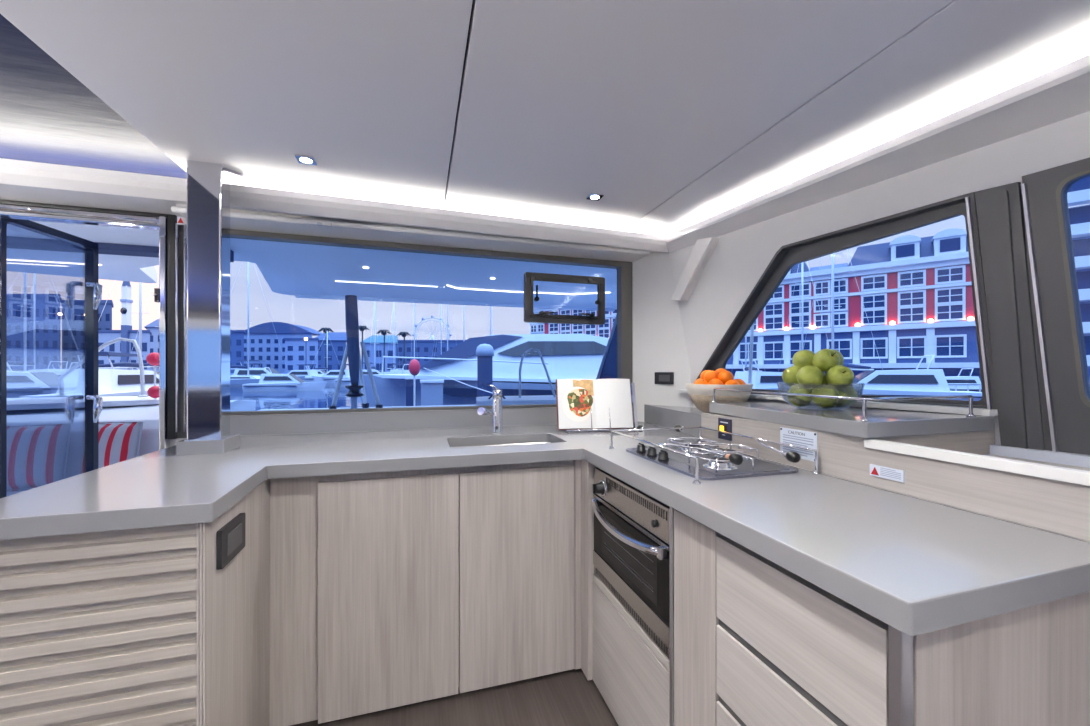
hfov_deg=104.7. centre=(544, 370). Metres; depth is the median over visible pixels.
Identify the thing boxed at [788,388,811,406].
apple
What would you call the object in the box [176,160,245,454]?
steel pillar
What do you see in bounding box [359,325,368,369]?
palm tree
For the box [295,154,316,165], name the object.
recessed light
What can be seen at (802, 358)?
apple
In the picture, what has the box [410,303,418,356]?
boat
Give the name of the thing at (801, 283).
boat
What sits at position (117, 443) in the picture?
striped cushion
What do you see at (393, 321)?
boat
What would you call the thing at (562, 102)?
ceiling
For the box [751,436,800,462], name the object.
clamp
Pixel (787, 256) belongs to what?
window
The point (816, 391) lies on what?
apple
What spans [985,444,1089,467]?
ledge
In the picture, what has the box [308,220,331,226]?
clip
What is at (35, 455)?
striped cushion
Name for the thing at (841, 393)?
apple
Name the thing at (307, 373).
motorboat
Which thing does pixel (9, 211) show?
trim
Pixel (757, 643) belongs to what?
drawer unit
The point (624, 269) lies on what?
window
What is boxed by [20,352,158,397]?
motorboat
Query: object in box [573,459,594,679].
post
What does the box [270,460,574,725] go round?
base cabinet
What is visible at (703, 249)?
brace
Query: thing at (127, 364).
boat
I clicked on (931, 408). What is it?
trim
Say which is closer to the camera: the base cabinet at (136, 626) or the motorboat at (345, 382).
the base cabinet at (136, 626)
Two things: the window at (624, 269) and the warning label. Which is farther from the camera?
the window at (624, 269)
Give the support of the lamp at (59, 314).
on the quay
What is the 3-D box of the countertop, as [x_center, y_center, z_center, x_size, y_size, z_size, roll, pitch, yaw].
[-0.217,0.322,1.317,2.234,0.043,1.876,0,0,-17]
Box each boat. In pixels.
[7,273,84,371]
[8,272,84,368]
[50,266,158,393]
[128,267,158,375]
[230,261,288,387]
[309,331,336,375]
[369,301,379,369]
[386,302,399,369]
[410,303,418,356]
[432,304,446,353]
[434,304,456,355]
[459,305,464,341]
[489,306,495,334]
[732,322,764,371]
[778,262,829,371]
[803,250,882,369]
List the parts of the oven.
knob, handle, door frame, door frame, oven door, control panel, casing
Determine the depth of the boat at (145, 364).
48.27 m
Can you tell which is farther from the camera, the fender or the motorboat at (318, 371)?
the motorboat at (318, 371)
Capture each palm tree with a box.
[319,327,333,371]
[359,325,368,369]
[376,329,390,371]
[397,331,410,369]
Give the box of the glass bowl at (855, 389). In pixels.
[777,382,864,409]
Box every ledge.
[644,404,757,436]
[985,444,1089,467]
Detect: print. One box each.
[562,387,592,421]
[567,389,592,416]
[783,434,812,456]
[880,467,900,478]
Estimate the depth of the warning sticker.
1.85 m
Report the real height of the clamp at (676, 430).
0.032 m
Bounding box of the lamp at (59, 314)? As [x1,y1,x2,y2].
[58,313,61,368]
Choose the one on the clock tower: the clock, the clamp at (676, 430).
the clock
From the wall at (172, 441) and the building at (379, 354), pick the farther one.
the building at (379, 354)
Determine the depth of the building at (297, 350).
112.00 m
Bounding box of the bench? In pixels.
[7,396,255,495]
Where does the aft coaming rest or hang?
on the cockpit sole
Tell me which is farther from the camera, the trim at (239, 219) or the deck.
the deck
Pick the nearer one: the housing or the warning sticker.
the housing
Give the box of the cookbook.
[556,379,633,429]
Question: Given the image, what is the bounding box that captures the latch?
[153,288,158,302]
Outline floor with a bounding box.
[290,669,618,725]
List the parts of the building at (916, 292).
red panel, pane, pane, pane, pane, pane, pane, pane, pane, cornice, red panel, pane, pane, pane, pane, red panel, red panel, pane, pane, pane, pane, red panel, red panel, pane, pane, pane, pane, pane, pane, pane, red panel, red panel, pane, pane, pane, pane, red panel, red panel, pane, pane, pane, pane, pane, red panel, red panel, pane, pane, pane, pane, pane, red panel, red panel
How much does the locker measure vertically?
1.280 m
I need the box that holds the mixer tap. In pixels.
[477,384,502,432]
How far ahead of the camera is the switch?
1.61 m
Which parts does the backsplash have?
rail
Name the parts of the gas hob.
knob, knob, knob, burner, burner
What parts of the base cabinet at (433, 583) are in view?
filler panel, door, door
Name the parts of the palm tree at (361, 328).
crown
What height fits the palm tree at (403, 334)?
11.282 m
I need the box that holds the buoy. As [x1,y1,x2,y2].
[409,359,419,405]
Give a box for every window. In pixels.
[230,229,631,415]
[696,192,996,421]
[1022,157,1089,454]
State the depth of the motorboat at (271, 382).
43.05 m
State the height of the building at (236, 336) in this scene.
13.472 m
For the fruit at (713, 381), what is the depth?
1.84 m
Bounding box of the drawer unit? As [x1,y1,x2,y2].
[674,509,1089,725]
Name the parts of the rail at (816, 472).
leg, leg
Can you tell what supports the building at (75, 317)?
on the quay
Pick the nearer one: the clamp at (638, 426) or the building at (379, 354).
the clamp at (638, 426)
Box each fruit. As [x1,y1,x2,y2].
[695,379,707,383]
[700,370,710,379]
[704,371,717,382]
[708,379,722,384]
[715,368,726,374]
[718,371,733,384]
[725,380,739,384]
[734,379,745,384]
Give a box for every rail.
[56,337,147,396]
[519,348,555,397]
[609,426,820,484]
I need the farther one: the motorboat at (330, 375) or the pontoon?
the motorboat at (330, 375)
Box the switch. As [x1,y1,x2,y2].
[718,418,731,440]
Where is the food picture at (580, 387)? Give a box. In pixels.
[573,380,593,395]
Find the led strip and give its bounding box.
[683,218,724,234]
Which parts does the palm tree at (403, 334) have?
crown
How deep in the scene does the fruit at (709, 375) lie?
1.89 m
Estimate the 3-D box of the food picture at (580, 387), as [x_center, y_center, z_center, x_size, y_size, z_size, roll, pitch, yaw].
[0.193,0.084,2.110,0.106,0.081,0.022,0,0,-12]
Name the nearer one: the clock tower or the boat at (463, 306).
the boat at (463, 306)
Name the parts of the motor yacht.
guard rail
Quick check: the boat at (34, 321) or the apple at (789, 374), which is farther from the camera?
the boat at (34, 321)
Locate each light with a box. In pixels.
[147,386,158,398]
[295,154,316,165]
[586,193,603,200]
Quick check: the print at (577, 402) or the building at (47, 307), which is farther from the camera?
the building at (47, 307)
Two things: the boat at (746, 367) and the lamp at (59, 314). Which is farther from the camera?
the lamp at (59, 314)
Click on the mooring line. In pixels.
(424, 368)
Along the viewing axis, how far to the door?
2.13 m
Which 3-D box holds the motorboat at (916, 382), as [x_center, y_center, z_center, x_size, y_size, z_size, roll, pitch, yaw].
[19.960,0.772,25.103,9.040,3.356,2.924,0,0,22]
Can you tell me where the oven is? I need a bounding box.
[591,467,669,659]
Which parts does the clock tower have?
cornice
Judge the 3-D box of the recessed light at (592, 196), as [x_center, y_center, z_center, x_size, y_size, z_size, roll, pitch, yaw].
[0.218,-0.762,1.838,0.060,0.006,0.060,0,0,-17]
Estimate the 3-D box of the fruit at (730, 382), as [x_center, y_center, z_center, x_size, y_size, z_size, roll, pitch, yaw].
[0.825,0.070,1.852,0.065,0.064,0.064,0,0,26]
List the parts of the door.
handle, handle, handle, handle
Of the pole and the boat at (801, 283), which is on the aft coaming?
the pole
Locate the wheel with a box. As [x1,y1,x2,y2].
[412,315,451,339]
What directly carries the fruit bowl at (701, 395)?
on the ledge at (659, 415)
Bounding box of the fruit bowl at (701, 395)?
[686,383,752,414]
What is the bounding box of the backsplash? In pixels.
[701,413,1089,541]
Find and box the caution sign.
[780,427,816,461]
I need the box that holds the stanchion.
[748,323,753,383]
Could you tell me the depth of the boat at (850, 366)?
33.48 m
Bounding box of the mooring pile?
[476,344,493,396]
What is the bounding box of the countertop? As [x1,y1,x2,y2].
[0,421,1089,635]
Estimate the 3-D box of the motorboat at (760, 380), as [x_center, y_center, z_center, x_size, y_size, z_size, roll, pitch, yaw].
[16.305,0.859,30.063,8.553,3.181,2.812,0,0,-17]
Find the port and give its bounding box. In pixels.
[524,272,604,324]
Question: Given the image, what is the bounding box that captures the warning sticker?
[177,216,184,224]
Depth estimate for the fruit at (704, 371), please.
1.96 m
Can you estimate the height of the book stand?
0.240 m
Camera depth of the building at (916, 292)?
44.03 m
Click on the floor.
(564, 698)
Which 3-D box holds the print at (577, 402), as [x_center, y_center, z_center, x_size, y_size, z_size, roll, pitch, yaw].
[0.164,0.163,2.084,0.154,0.170,0.050,0,0,-17]
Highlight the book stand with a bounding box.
[566,383,637,432]
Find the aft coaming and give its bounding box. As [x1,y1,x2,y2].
[257,405,475,410]
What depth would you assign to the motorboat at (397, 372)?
44.93 m
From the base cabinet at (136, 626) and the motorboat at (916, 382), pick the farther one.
the motorboat at (916, 382)
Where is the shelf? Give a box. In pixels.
[709,401,994,454]
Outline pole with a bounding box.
[329,295,382,408]
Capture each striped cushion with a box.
[7,424,70,491]
[81,422,142,473]
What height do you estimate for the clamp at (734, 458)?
0.038 m
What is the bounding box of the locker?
[420,380,443,405]
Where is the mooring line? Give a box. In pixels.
[424,368,492,393]
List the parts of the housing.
ledge rail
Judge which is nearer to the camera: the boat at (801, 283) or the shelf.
the shelf
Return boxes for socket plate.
[216,513,244,569]
[655,372,673,383]
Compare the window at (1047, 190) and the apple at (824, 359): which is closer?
the window at (1047, 190)
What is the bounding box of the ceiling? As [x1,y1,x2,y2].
[0,0,1089,235]
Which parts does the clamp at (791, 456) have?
arm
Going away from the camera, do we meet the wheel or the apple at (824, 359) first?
the apple at (824, 359)
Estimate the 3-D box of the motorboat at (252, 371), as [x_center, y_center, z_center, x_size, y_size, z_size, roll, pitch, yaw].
[-38.758,0.450,58.040,10.540,4.000,3.440,0,0,-9]
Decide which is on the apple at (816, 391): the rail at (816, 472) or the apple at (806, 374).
the apple at (806, 374)
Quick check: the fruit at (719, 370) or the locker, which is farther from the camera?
the locker
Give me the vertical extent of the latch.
0.060 m
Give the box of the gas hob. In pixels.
[626,437,797,480]
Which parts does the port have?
frame, latch arm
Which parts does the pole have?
leg, stem, leg, leg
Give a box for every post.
[405,377,416,405]
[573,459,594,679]
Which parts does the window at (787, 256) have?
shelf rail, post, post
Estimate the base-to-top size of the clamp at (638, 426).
0.032 m
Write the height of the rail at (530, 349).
0.469 m
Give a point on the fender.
(152, 358)
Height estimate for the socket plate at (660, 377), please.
0.068 m
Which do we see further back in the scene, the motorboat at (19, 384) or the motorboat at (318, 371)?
the motorboat at (318, 371)
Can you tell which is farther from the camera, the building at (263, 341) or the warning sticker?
the building at (263, 341)
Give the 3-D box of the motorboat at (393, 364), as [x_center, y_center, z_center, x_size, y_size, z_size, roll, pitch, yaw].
[-21.233,0.632,66.054,9.540,3.635,3.096,0,0,-11]
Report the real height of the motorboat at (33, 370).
3.531 m
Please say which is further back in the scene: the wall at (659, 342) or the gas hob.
the wall at (659, 342)
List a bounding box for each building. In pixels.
[7,294,61,370]
[60,300,113,368]
[98,330,151,369]
[144,319,158,371]
[230,330,245,372]
[244,322,321,372]
[283,338,319,373]
[315,332,346,370]
[361,335,397,371]
[396,340,462,369]
[529,228,980,380]
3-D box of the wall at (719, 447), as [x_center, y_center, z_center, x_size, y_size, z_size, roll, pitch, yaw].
[1.665,0.770,-0.036,0.688,0.860,5.611,0,0,-27]
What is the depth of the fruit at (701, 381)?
1.90 m
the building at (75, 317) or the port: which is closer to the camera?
the port
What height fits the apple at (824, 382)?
0.082 m
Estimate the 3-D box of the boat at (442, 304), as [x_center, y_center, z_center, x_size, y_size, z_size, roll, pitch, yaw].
[-16.423,-7.275,70.264,3.300,19.450,11.540,0,0,12]
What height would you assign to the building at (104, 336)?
12.303 m
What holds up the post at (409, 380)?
on the pontoon
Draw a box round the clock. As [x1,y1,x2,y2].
[120,307,126,313]
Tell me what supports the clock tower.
on the quay
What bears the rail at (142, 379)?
on the bench
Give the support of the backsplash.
attached to the wall at (740, 257)
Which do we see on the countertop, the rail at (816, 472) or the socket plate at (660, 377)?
the rail at (816, 472)
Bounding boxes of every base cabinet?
[0,479,269,725]
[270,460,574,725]
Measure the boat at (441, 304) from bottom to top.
18.350 m
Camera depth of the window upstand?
2.11 m
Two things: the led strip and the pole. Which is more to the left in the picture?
the pole
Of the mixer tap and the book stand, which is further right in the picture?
the book stand
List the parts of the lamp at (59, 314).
post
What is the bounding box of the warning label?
[870,464,904,482]
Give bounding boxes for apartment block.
[1067,176,1089,382]
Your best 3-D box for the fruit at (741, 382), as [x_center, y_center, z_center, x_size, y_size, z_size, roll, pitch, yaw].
[0.874,0.066,1.904,0.065,0.063,0.065,0,0,37]
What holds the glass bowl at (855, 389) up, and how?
on the shelf
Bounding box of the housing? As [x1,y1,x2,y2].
[593,507,673,725]
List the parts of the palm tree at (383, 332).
crown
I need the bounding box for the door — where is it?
[0,216,102,497]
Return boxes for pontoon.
[948,383,980,391]
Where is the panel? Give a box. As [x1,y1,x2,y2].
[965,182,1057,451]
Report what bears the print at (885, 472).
attached to the warning label
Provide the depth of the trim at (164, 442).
1.85 m
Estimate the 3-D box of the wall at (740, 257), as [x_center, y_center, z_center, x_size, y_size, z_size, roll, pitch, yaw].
[1.962,-0.180,0.114,0.113,1.040,5.639,0,0,-28]
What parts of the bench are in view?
seat, deck moulding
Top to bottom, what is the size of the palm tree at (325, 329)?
12.348 m
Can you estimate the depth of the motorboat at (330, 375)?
70.84 m
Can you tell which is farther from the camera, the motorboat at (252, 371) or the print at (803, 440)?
the motorboat at (252, 371)
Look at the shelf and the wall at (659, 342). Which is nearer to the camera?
the shelf
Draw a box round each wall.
[170,218,632,466]
[633,252,691,421]
[669,111,1089,444]
[719,447,1088,541]
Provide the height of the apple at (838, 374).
0.081 m
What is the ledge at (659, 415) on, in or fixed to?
on the countertop
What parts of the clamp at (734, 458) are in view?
arm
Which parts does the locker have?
lid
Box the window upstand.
[230,407,633,435]
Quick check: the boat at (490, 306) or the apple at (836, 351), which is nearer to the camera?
the apple at (836, 351)
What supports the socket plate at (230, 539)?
attached to the base cabinet at (136, 626)
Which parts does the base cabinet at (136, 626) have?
corner trim, panel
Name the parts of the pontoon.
rail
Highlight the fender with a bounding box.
[146,352,158,385]
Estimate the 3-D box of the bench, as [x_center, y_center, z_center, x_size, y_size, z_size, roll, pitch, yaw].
[-3.778,0.710,3.024,2.280,0.940,2.050,0,0,-17]
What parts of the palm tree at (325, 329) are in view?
crown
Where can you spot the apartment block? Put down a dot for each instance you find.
(1078, 193)
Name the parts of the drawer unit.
drawer, drawer, drawer, corner trim, panel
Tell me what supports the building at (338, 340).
on the quay
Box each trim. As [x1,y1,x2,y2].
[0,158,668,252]
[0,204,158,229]
[159,216,186,449]
[171,204,649,261]
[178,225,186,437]
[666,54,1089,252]
[678,390,997,415]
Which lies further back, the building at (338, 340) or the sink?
the building at (338, 340)
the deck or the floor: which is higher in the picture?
the deck
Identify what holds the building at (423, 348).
on the quay
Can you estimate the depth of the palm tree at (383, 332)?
109.86 m
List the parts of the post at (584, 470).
post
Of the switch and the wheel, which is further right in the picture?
the switch
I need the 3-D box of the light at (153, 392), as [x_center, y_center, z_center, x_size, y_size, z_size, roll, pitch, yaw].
[-3.258,0.179,3.518,0.099,0.110,0.101,0,0,-17]
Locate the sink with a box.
[452,442,549,447]
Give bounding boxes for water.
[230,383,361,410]
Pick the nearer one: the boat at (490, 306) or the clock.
the boat at (490, 306)
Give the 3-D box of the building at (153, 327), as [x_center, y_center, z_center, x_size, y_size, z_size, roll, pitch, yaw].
[-130.911,-9.086,144.500,17.384,19.773,15.807,0,0,-17]
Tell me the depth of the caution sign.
1.30 m
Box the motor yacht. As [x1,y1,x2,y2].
[358,334,608,406]
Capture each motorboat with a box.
[7,363,59,397]
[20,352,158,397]
[27,361,67,371]
[50,363,74,368]
[53,362,77,375]
[233,360,304,379]
[242,367,326,391]
[287,364,318,381]
[306,366,326,373]
[311,364,349,382]
[334,362,380,386]
[380,364,410,373]
[390,363,408,371]
[734,360,783,389]
[853,355,981,400]
[945,368,981,391]
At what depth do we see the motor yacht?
14.57 m
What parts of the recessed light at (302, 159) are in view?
bulb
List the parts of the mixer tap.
spout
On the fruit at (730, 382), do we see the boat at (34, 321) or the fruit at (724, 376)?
the fruit at (724, 376)
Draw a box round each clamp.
[623,425,643,431]
[658,444,742,464]
[673,425,682,431]
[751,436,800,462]
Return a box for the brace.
[671,237,719,300]
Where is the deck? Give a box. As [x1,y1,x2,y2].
[476,395,555,405]
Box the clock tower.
[120,281,132,369]
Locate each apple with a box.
[782,366,800,383]
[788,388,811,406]
[792,350,814,367]
[796,365,822,388]
[811,376,827,389]
[811,384,838,407]
[812,349,839,371]
[825,365,853,384]
[831,349,843,365]
[838,390,856,405]

